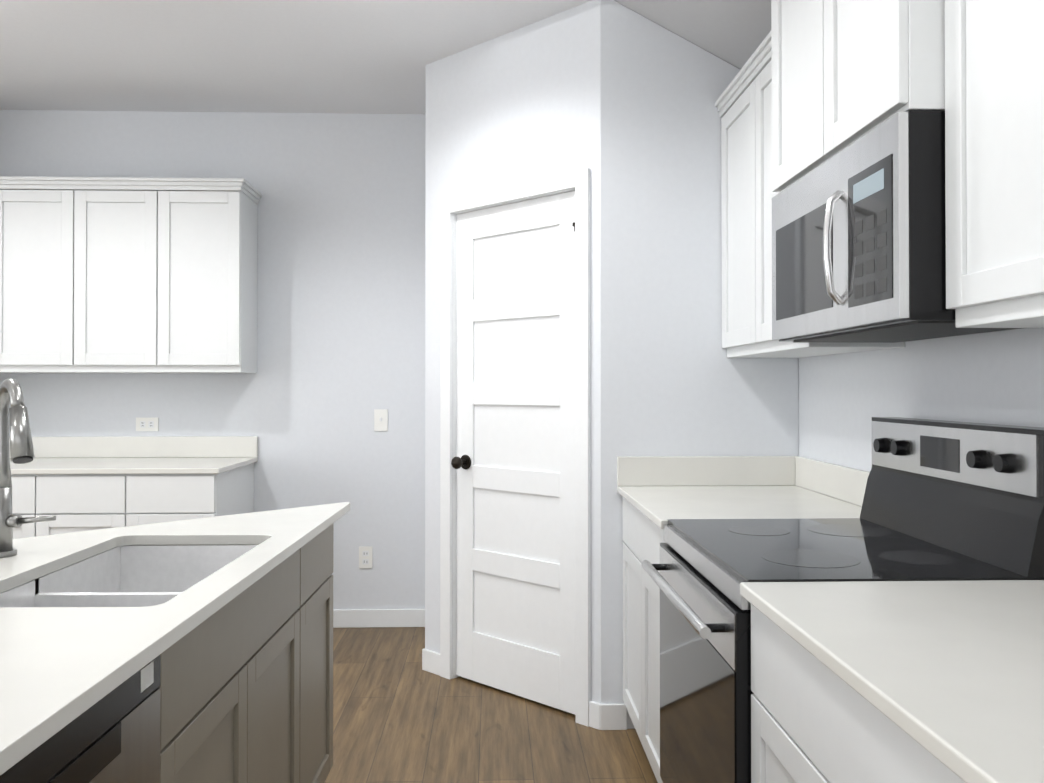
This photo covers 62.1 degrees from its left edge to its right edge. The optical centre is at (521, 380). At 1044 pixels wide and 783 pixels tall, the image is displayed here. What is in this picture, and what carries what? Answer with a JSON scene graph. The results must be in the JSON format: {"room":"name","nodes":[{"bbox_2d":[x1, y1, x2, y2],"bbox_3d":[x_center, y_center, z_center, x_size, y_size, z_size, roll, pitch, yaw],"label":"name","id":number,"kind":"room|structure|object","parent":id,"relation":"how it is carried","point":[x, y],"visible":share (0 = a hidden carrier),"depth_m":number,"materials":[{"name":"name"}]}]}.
{"room":"kitchen","nodes":[
{"label":"kitchen","id":0,"kind":"room"},
{"bbox_2d":[0,110,425,608],"bbox_3d":[-1.019,-0.059,4.670,4.030,2.740,0.100,0,-1,-2],"label":"wall","id":1,"kind":"structure","parent":0,"point":[341,288],"depth_m":4.62,"materials":[{"name":"grey paint"}]},
{"bbox_2d":[0,180,3,372],"bbox_3d":[-2.791,-0.501,4.403,0.465,0.920,0.318,0,-1,-2],"label":"upper cabinet","id":2,"kind":"object","parent":1,"relation":"attached to","point":[1,181],"depth_m":4.26,"materials":[{"name":"white wood"}]},
{"bbox_2d":[4,180,87,372],"bbox_3d":[-2.415,-0.501,4.416,0.526,0.920,0.318,0,-1,-2],"label":"upper cabinet","id":3,"kind":"object","parent":1,"relation":"attached to","point":[46,221],"depth_m":4.26,"materials":[{"name":"white wood"}]},
{"bbox_2d":[88,180,171,372],"bbox_3d":[-2.010,-0.501,4.429,0.526,0.920,0.318,0,-1,-2],"label":"upper cabinet","id":4,"kind":"object","parent":1,"relation":"attached to","point":[124,275],"depth_m":4.28,"materials":[{"name":"white wood"}]},
{"bbox_2d":[136,418,158,430],"bbox_3d":[-1.981,0.231,4.580,0.116,0.072,0.008,0,-1,-2],"label":"outlet","id":5,"kind":"object","parent":1,"relation":"attached to","point":[146,424],"visible":1,"depth_m":4.58,"materials":[{"name":"white plastic"}]},
{"bbox_2d":[172,184,259,372],"bbox_3d":[-1.634,-0.501,4.442,0.466,0.920,0.318,0,-1,-2],"label":"upper cabinet","id":6,"kind":"object","parent":1,"relation":"attached to","point":[215,226],"depth_m":4.29,"materials":[{"name":"white wood"}]},
{"bbox_2d":[359,546,372,568],"bbox_3d":[-0.832,0.941,4.613,0.072,0.116,0.008,0,-1,-2],"label":"electrical outlet","id":7,"kind":"object","parent":1,"relation":"attached to","point":[365,556],"visible":1,"depth_m":4.61,"materials":[{"name":"white plastic"}]},
{"bbox_2d":[333,609,424,627],"bbox_3d":[-0.859,1.263,4.607,0.795,0.095,0.014,0,-1,-2],"label":"baseboard","id":8,"kind":"structure","parent":1,"relation":"attached to","point":[342,618],"depth_m":4.60,"materials":[{"name":"white wood"}]},
{"bbox_2d":[374,409,387,430],"bbox_3d":[-0.752,0.211,4.618,0.072,0.116,0.016,0,-1,-2],"label":"light switch","id":9,"kind":"object","parent":1,"relation":"attached to","point":[380,419],"visible":1,"depth_m":4.62,"materials":[{"name":"white plastic"}]},
{"bbox_2d":[0,0,770,113],"bbox_3d":[-2.268,-1.278,0.626,7.000,0.493,8.120,0,-1,-2],"label":"ceiling","id":10,"kind":"structure","parent":0,"point":[324,56],"depth_m":3.71,"materials":[{"name":"paint"}]},
{"bbox_2d":[325,627,657,782],"bbox_3d":[-2.268,1.305,0.603,7.000,0.060,8.120,0,-1,-2],"label":"floor","id":11,"kind":"structure","parent":0,"point":[400,715],"depth_m":3.20,"materials":[{"name":"brown wood"}]},
{"bbox_2d":[11,474,50,538],"bbox_3d":[-2.415,0.868,4.239,0.522,0.880,0.648,0,-1,-2],"label":"base cabinet","id":12,"kind":"object","parent":11,"relation":"on","point":[31,493],"depth_m":3.92,"materials":[{"name":"white wood"}]},
{"bbox_2d":[0,654,160,782],"bbox_3d":[-0.856,0.843,1.043,0.598,0.873,0.594,0,-1,-1],"label":"dishwasher","id":13,"kind":"object","parent":11,"relation":"on","point":[113,736],"visible":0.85,"depth_m":1.18,"materials":[{"name":"metal"}]},
{"bbox_2d":[51,474,138,534],"bbox_3d":[-2.014,0.868,4.252,0.522,0.880,0.648,0,-1,-2],"label":"base cabinet","id":14,"kind":"object","parent":11,"relation":"on","point":[72,503],"depth_m":3.93,"materials":[{"name":"white wood"}]},
{"bbox_2d":[9,436,257,473],"bbox_3d":[-2.204,0.359,4.245,1.628,0.135,0.658,0,-1,-2],"label":"countertop","id":15,"kind":"structure","parent":14,"relation":"on","point":[150,455],"depth_m":4.55,"materials":[{"name":"white stone"}]},
{"bbox_2d":[35,523,333,782],"bbox_3d":[-1.316,0.845,1.688,1.495,0.879,1.944,0,-1,-1],"label":"kitchen island","id":16,"kind":"object","parent":11,"relation":"on","point":[246,686],"visible":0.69,"depth_m":1.91,"materials":[{"name":"grey wood"}]},
{"bbox_2d":[0,502,349,774],"bbox_3d":[-1.319,0.392,1.736,1.570,0.025,2.071,0,-1,-1],"label":"island countertop","id":17,"kind":"structure","parent":16,"relation":"on","point":[61,668],"depth_m":1.37,"materials":[{"name":"white stone"}]},
{"bbox_2d":[0,378,55,557],"bbox_3d":[-1.075,0.187,1.825,0.167,0.384,0.179,0,-1,-1],"label":"faucet","id":18,"kind":"object","parent":17,"relation":"on","point":[14,418],"visible":1,"depth_m":1.87,"materials":[{"name":"silver metal"}]},
{"bbox_2d":[0,545,257,606],"bbox_3d":[-0.799,0.510,1.796,0.392,0.208,0.722,0,-1,-1],"label":"sink","id":19,"kind":"object","parent":17,"relation":"in","point":[137,575],"visible":0.17,"depth_m":2.12,"materials":[{"name":"metal"}]},
{"bbox_2d":[139,463,253,524],"bbox_3d":[-1.642,0.868,4.265,0.462,0.880,0.648,0,-1,-2],"label":"base cabinet","id":20,"kind":"object","parent":11,"relation":"on","point":[162,497],"depth_m":3.95,"materials":[{"name":"white wood"}]},
{"bbox_2d":[622,497,665,782],"bbox_3d":[0.723,0.855,2.824,0.668,0.879,0.846,0,-1,-2],"label":"base cabinet","id":21,"kind":"object","parent":11,"relation":"on","point":[642,536],"visible":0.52,"depth_m":2.80,"materials":[{"name":"white wood"}]},
{"bbox_2d":[617,456,869,528],"bbox_3d":[0.713,0.346,2.828,0.688,0.135,0.846,0,-1,-2],"label":"countertop","id":22,"kind":"structure","parent":21,"relation":"on","point":[659,491],"depth_m":3.03,"materials":[{"name":"white stone"}]},
{"bbox_2d":[642,417,1043,782],"bbox_3d":[0.695,0.693,2.019,0.723,1.190,0.756,0,-1,-2],"label":"range","id":23,"kind":"object","parent":11,"relation":"on","point":[943,500],"visible":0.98,"depth_m":1.90,"materials":[{"name":"silver metal"}]},
{"bbox_2d":[751,604,965,782],"bbox_3d":[0.777,0.841,1.199,0.668,0.879,0.878,0,-1,-2],"label":"base cabinet","id":24,"kind":"object","parent":11,"relation":"on","point":[814,719],"visible":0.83,"depth_m":1.31,"materials":[{"name":"white wood"}]},
{"bbox_2d":[740,580,1043,782],"bbox_3d":[0.768,0.332,1.196,0.688,0.135,0.893,0,-1,-2],"label":"countertop","id":25,"kind":"structure","parent":24,"relation":"on","point":[949,675],"depth_m":1.19,"materials":[{"name":"white stone"}]},
{"bbox_2d":[425,0,600,703],"bbox_3d":[-0.038,-0.068,3.623,1.004,2.740,0.100,0,-1,43],"label":"wall","id":26,"kind":"structure","parent":0,"point":[521,105],"depth_m":3.57,"materials":[{"name":"grey paint"}]},
{"bbox_2d":[451,191,575,714],"bbox_3d":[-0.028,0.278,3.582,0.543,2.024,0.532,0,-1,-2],"label":"pantry door","id":27,"kind":"structure","parent":26,"relation":"in","point":[513,462],"depth_m":3.57,"materials":[{"name":"white wood"}]},
{"bbox_2d":[440,168,590,726],"bbox_3d":[-0.017,0.251,3.588,0.834,2.102,0.117,0,-1,43],"label":"door frame","id":28,"kind":"structure","parent":26,"relation":"attached to","point":[578,181],"depth_m":3.38,"materials":[{"name":"white wood"}]},
{"bbox_2d":[600,0,798,728],"bbox_3d":[0.667,-0.070,3.306,0.748,2.739,0.100,0,-1,-2],"label":"wall","id":29,"kind":"structure","parent":0,"point":[675,381],"depth_m":3.25,"materials":[{"name":"grey paint"}]},
{"bbox_2d":[798,328,1043,471],"bbox_3d":[1.180,0.097,0.730,0.100,2.358,8.120,0,-1,-2],"label":"wall","id":30,"kind":"structure","parent":0,"point":[996,377],"depth_m":2.36,"materials":[{"name":"grey paint"}]},
{"bbox_2d":[715,31,904,357],"bbox_3d":[0.898,-0.571,2.843,0.317,0.961,0.846,0,-1,-2],"label":"upper cabinet","id":31,"kind":"object","parent":30,"relation":"attached to","point":[743,103],"visible":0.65,"depth_m":2.90,"materials":[{"name":"white wood"}]},
{"bbox_2d":[771,0,944,192],"bbox_3d":[0.883,-0.887,2.039,0.402,0.743,0.808,0,-1,-2],"label":"upper cabinet","id":32,"kind":"object","parent":30,"relation":"attached to","point":[846,73],"visible":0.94,"depth_m":1.94,"materials":[{"name":"white wood"}]},
{"bbox_2d":[772,111,1021,342],"bbox_3d":[0.874,-0.310,2.034,0.415,0.404,0.756,0,-1,-2],"label":"microwave","id":33,"kind":"object","parent":32,"relation":"attached to","point":[859,240],"visible":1,"depth_m":1.81,"materials":[{"name":"silver metal"}]},
{"bbox_2d":[945,0,1043,327],"bbox_3d":[0.953,-0.585,1.206,0.317,0.961,0.902,0,-1,-2],"label":"upper cabinet","id":34,"kind":"object","parent":30,"relation":"attached to","point":[994,130],"visible":1,"depth_m":1.50,"materials":[{"name":"white wood"}]}
]}

